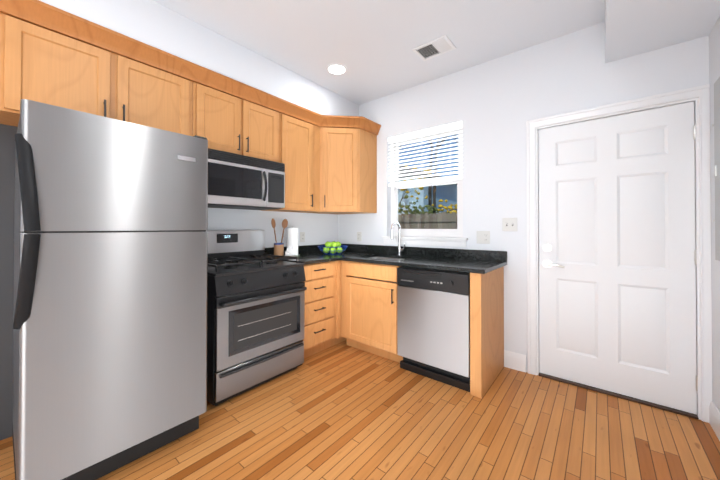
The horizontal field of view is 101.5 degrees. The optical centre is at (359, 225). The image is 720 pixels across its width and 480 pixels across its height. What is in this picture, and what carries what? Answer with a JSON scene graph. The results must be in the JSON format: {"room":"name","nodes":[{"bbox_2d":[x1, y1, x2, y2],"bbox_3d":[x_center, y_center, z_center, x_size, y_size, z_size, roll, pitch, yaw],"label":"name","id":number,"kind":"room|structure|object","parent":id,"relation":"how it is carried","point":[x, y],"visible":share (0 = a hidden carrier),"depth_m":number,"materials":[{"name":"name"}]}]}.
{"room":"kitchen","nodes":[
{"label":"kitchen","id":0,"kind":"room"},
{"bbox_2d":[0,124,17,439],"bbox_3d":[-2.336,-0.140,1.449,0.160,2.720,0.900,0,-1,39],"label":"wall","id":1,"kind":"structure","parent":0,"point":[7,169],"depth_m":1.69,"materials":[{"name":"grey paint"}]},
{"bbox_2d":[39,0,358,115],"bbox_3d":[-1.790,-1.338,1.724,0.350,0.318,5.198,0,-1,39],"label":"wall","id":2,"kind":"structure","parent":0,"point":[158,26],"depth_m":2.20,"materials":[{"name":"paint"}]},
{"bbox_2d":[208,208,337,247],"bbox_3d":[-1.988,-0.137,1.875,0.160,2.720,5.200,0,-1,39],"label":"wall","id":3,"kind":"structure","parent":0,"point":[317,229],"depth_m":3.12,"materials":[{"name":"paint"}]},
{"bbox_2d":[0,0,195,135],"bbox_3d":[-1.687,-0.877,1.862,0.328,0.600,1.050,0,-1,39],"label":"upper cabinet","id":4,"kind":"object","parent":3,"relation":"attached to","point":[51,55],"depth_m":1.72,"materials":[{"name":"brown wood"}]},
{"bbox_2d":[196,64,283,162],"bbox_3d":[-1.114,-0.872,2.564,0.328,0.600,0.763,0,-1,39],"label":"upper cabinet","id":5,"kind":"object","parent":3,"relation":"attached to","point":[235,117],"depth_m":2.43,"materials":[{"name":"brown wood"}]},
{"bbox_2d":[208,148,284,209],"bbox_3d":[-1.064,-0.362,2.522,0.449,0.415,0.754,0,-1,39],"label":"over-the-range microwave","id":6,"kind":"object","parent":5,"relation":"attached to","point":[237,181],"visible":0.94,"depth_m":2.40,"materials":[{"name":"silver"}]},
{"bbox_2d":[261,100,315,211],"bbox_3d":[-0.710,-0.658,3.058,0.328,1.020,0.513,0,-1,39],"label":"upper cabinet","id":7,"kind":"object","parent":3,"relation":"attached to","point":[299,124],"depth_m":2.94,"materials":[{"name":"brown wood"}]},
{"bbox_2d":[300,232,304,241],"bbox_3d":[-0.658,0.135,3.369,0.008,0.116,0.072,0,-1,39],"label":"electrical outlet plate","id":8,"kind":"object","parent":3,"relation":"attached to","point":[302,234],"depth_m":3.37,"materials":[{"name":"grey plastic"}]},
{"bbox_2d":[300,113,379,214],"bbox_3d":[-0.264,-0.656,3.375,0.618,1.020,0.698,0,-1,39],"label":"upper cabinet","id":9,"kind":"object","parent":3,"relation":"attached to","point":[346,146],"depth_m":3.18,"materials":[{"name":"brown wood"}]},
{"bbox_2d":[0,340,719,479],"bbox_3d":[-0.695,1.265,0.810,3.498,0.100,5.520,0,-1,39],"label":"floor","id":10,"kind":"structure","parent":0,"point":[342,410],"depth_m":1.72,"materials":[{"name":"brown wood"}]},
{"bbox_2d":[12,99,207,479],"bbox_3d":[-1.393,0.357,1.651,0.980,1.729,0.730,0,-1,39],"label":"fridge","id":11,"kind":"object","parent":10,"relation":"on","point":[110,297],"visible":1,"depth_m":1.35,"materials":[{"name":"grey metal"}]},
{"bbox_2d":[206,230,306,405],"bbox_3d":[-0.938,0.634,2.412,0.732,1.185,0.758,0,-1,39],"label":"stove","id":12,"kind":"object","parent":10,"relation":"on","point":[255,314],"visible":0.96,"depth_m":2.19,"materials":[{"name":"silver metal"}]},
{"bbox_2d":[303,261,334,357],"bbox_3d":[-0.623,0.789,2.927,0.613,0.884,0.435,0,-1,39],"label":"base cabinet","id":13,"kind":"object","parent":10,"relation":"on","point":[319,312],"depth_m":2.75,"materials":[{"name":"brown wood"}]},
{"bbox_2d":[265,245,340,264],"bbox_3d":[-0.593,0.287,2.931,0.660,0.120,0.480,0,-1,39],"label":"countertop","id":14,"kind":"structure","parent":13,"relation":"on","point":[309,254],"depth_m":3.01,"materials":[{"name":"black stone"}]},
{"bbox_2d":[271,218,287,255],"bbox_3d":[-0.812,0.123,2.959,0.098,0.386,0.196,0,-1,39],"label":"utensil crock","id":15,"kind":"object","parent":14,"relation":"on","point":[278,248],"visible":0.96,"depth_m":2.92,"materials":[{"name":"brown wood"}]},
{"bbox_2d":[285,227,299,256],"bbox_3d":[-0.724,0.164,3.036,0.150,0.305,0.220,0,-1,39],"label":"paper towel","id":16,"kind":"object","parent":14,"relation":"on","point":[292,242],"visible":0.98,"depth_m":3.01,"materials":[{"name":"white paper"}]},
{"bbox_2d":[335,260,382,347],"bbox_3d":[-0.248,0.792,3.351,0.658,0.884,0.697,0,-1,39],"label":"base cabinet","id":17,"kind":"object","parent":10,"relation":"on","point":[343,302],"depth_m":2.83,"materials":[{"name":"brown wood"}]},
{"bbox_2d":[320,244,365,246],"bbox_3d":[-0.232,0.290,3.373,0.660,0.120,0.360,0,-1,39],"label":"countertop","id":18,"kind":"structure","parent":17,"relation":"on","point":[349,245],"depth_m":3.64,"materials":[{"name":"black stone"}]},
{"bbox_2d":[318,241,347,254],"bbox_3d":[-0.306,0.244,3.301,0.338,0.148,0.338,0,-1,39],"label":"apple bowl","id":19,"kind":"object","parent":18,"relation":"on","point":[332,247],"visible":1,"depth_m":3.23,"materials":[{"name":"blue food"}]},
{"bbox_2d":[311,245,506,273],"bbox_3d":[0.293,0.287,2.942,2.018,0.120,0.655,0,-1,39],"label":"countertop","id":20,"kind":"structure","parent":17,"relation":"on","point":[473,261],"depth_m":2.72,"materials":[{"name":"black stone"}]},
{"bbox_2d":[356,257,401,282],"bbox_3d":[0.261,0.439,2.966,0.524,0.184,0.424,0,-1,39],"label":"sink basin","id":21,"kind":"object","parent":20,"relation":"in","point":[386,258],"visible":0.1,"depth_m":3.12,"materials":[{"name":"silver metal"}]},
{"bbox_2d":[390,222,404,254],"bbox_3d":[0.398,0.139,3.107,0.098,0.358,0.197,0,-1,39],"label":"faucet","id":22,"kind":"object","parent":20,"relation":"on","point":[400,249],"visible":0.98,"depth_m":3.15,"materials":[{"name":"silver metal"}]},
{"bbox_2d":[397,266,469,391],"bbox_3d":[0.733,0.792,2.545,0.608,0.872,0.612,0,-1,39],"label":"dishwasher","id":23,"kind":"object","parent":10,"relation":"on","point":[433,324],"visible":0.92,"depth_m":2.30,"materials":[{"name":"silver metal"}]},
{"bbox_2d":[538,372,698,418],"bbox_3d":[1.842,1.218,2.186,0.870,0.014,0.160,0,-1,39],"label":"threshold","id":24,"kind":"object","parent":10,"relation":"on","point":[661,407],"visible":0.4,"depth_m":2.08,"materials":[{"name":"brown metal"}]},
{"bbox_2d":[153,0,604,104],"bbox_3d":[-0.695,-1.555,0.831,3.498,0.100,5.520,0,-1,39],"label":"ceiling","id":25,"kind":"structure","parent":0,"point":[369,45],"depth_m":2.26,"materials":[{"name":"paint"}]},
{"bbox_2d":[327,64,346,74],"bbox_3d":[-0.221,-1.485,2.806,0.196,0.006,0.196,0,-1,39],"label":"recessed light","id":26,"kind":"object","parent":25,"relation":"in","point":[336,69],"visible":1,"depth_m":2.80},
{"bbox_2d":[412,35,455,60],"bbox_3d":[0.624,-1.486,2.478,0.300,0.012,0.220,0,-1,39],"label":"ceiling vent","id":27,"kind":"object","parent":25,"relation":"in","point":[443,44],"visible":1,"depth_m":2.47,"materials":[{"name":"white metal"}]},
{"bbox_2d":[338,21,708,371],"bbox_3d":[0.999,-0.129,2.897,3.498,2.720,0.160,0,-1,39],"label":"wall","id":28,"kind":"structure","parent":0,"point":[494,105],"depth_m":2.55,"materials":[{"name":"paint"}]},
{"bbox_2d":[357,232,361,240],"bbox_3d":[-0.010,0.137,3.610,0.072,0.116,0.008,0,-1,39],"label":"electrical outlet plate","id":29,"kind":"object","parent":28,"relation":"attached to","point":[359,234],"depth_m":3.60,"materials":[{"name":"grey plastic"}]},
{"bbox_2d":[382,236,467,246],"bbox_3d":[0.656,0.165,3.097,0.970,0.085,0.110,0,-1,39],"label":"window sill","id":30,"kind":"structure","parent":28,"relation":"attached to","point":[440,241],"depth_m":3.00,"materials":[{"name":"white wood"}]},
{"bbox_2d":[390,127,462,237],"bbox_3d":[0.710,-0.442,3.168,0.868,1.128,0.060,0,-1,39],"label":"window","id":31,"kind":"structure","parent":28,"relation":"in","point":[455,232],"depth_m":3.13,"materials":[{"name":"white plastic"}]},
{"bbox_2d":[388,121,462,186],"bbox_3d":[0.663,-0.667,3.113,0.858,0.678,0.061,0,-1,39],"label":"window blind","id":32,"kind":"object","parent":31,"relation":"attached to","point":[431,131],"visible":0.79,"depth_m":3.08,"materials":[{"name":"white plastic"}]},
{"bbox_2d":[477,231,489,243],"bbox_3d":[1.123,0.109,2.684,0.118,0.116,0.009,0,-1,39],"label":"electrical outlet plate","id":33,"kind":"object","parent":28,"relation":"attached to","point":[483,237],"depth_m":2.68,"materials":[{"name":"grey plastic"}]},
{"bbox_2d":[502,218,516,230],"bbox_3d":[1.292,-0.008,2.542,0.118,0.116,0.017,0,-1,39],"label":"light switch","id":34,"kind":"object","parent":28,"relation":"attached to","point":[508,224],"depth_m":2.55,"materials":[{"name":"grey plastic"}]},
{"bbox_2d":[504,350,525,372],"bbox_3d":[1.321,1.158,2.511,0.168,0.140,0.014,0,-1,39],"label":"baseboard","id":35,"kind":"structure","parent":28,"relation":"attached to","point":[514,361],"depth_m":2.51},
{"bbox_2d":[538,102,697,413],"bbox_3d":[1.810,0.206,2.148,0.872,2.001,0.100,0,-1,39],"label":"entry door","id":36,"kind":"structure","parent":28,"relation":"in","point":[617,278],"depth_m":2.11,"materials":[{"name":"white wood"}]},
{"bbox_2d":[526,84,712,422],"bbox_3d":[1.834,0.175,2.201,1.005,2.100,0.178,0,-1,39],"label":"door frame","id":37,"kind":"structure","parent":28,"relation":"attached to","point":[699,96],"depth_m":1.88,"materials":[{"name":"white wood"}]},
{"bbox_2d":[605,0,719,62],"bbox_3d":[0.343,-1.356,-0.017,0.497,0.309,5.198,0,-1,39],"label":"ceiling","id":38,"kind":"structure","parent":0,"point":[634,27],"depth_m":1.73,"materials":[{"name":"paint"}]},
{"bbox_2d":[709,16,719,411],"bbox_3d":[0.598,-0.153,-0.234,0.160,2.720,5.200,0,-1,39],"label":"wall","id":39,"kind":"structure","parent":0,"point":[714,55],"depth_m":1.77,"materials":[{"name":"paint"}]},
{"bbox_2d":[709,401,719,440],"bbox_3d":[0.531,1.137,-0.189,0.014,0.140,5.198,0,-1,39],"label":"baseboard","id":40,"kind":"structure","parent":39,"relation":"attached to","point":[714,417],"depth_m":1.74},
{"bbox_2d":[712,77,719,260],"bbox_3d":[1.882,-0.315,1.488,0.026,1.030,0.590,0,-1,39],"label":"box","id":41,"kind":"object","parent":39,"relation":"attached to","point":[716,124],"visible":1,"depth_m":1.65,"materials":[{"name":"grey"}]},
{"label":"outside","id":42,"kind":"structure","parent":0,"visible":0},
{"bbox_3d":[7.796,1.632,26.384,44.000,0.100,44.830,0,-1,39],"label":"ground","id":43,"kind":"structure","parent":42,"visible":0},
{"bbox_2d":[398,212,456,228],"bbox_3d":[0.838,0.515,9.947,14.009,1.880,0.148,0,-1,39],"label":"fence","id":44,"kind":"object","parent":43,"relation":"on","point":[412,223],"depth_m":8.98,"materials":[{"name":"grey wood"}]},
{"bbox_2d":[398,166,456,214],"bbox_3d":[5.454,-1.269,19.818,10.700,5.600,8.400,0,-1,39],"label":"house","id":45,"kind":"structure","parent":43,"relation":"on","point":[441,191],"depth_m":17.09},
{"bbox_2d":[398,135,457,214],"bbox_3d":[2.290,-2.362,12.192,5.245,7.669,4.549,0,-1,39],"label":"garden plants","id":46,"kind":"object","parent":43,"relation":"on","point":[428,197],"depth_m":11.28,"materials":[{"name":"green plant"}]}
]}

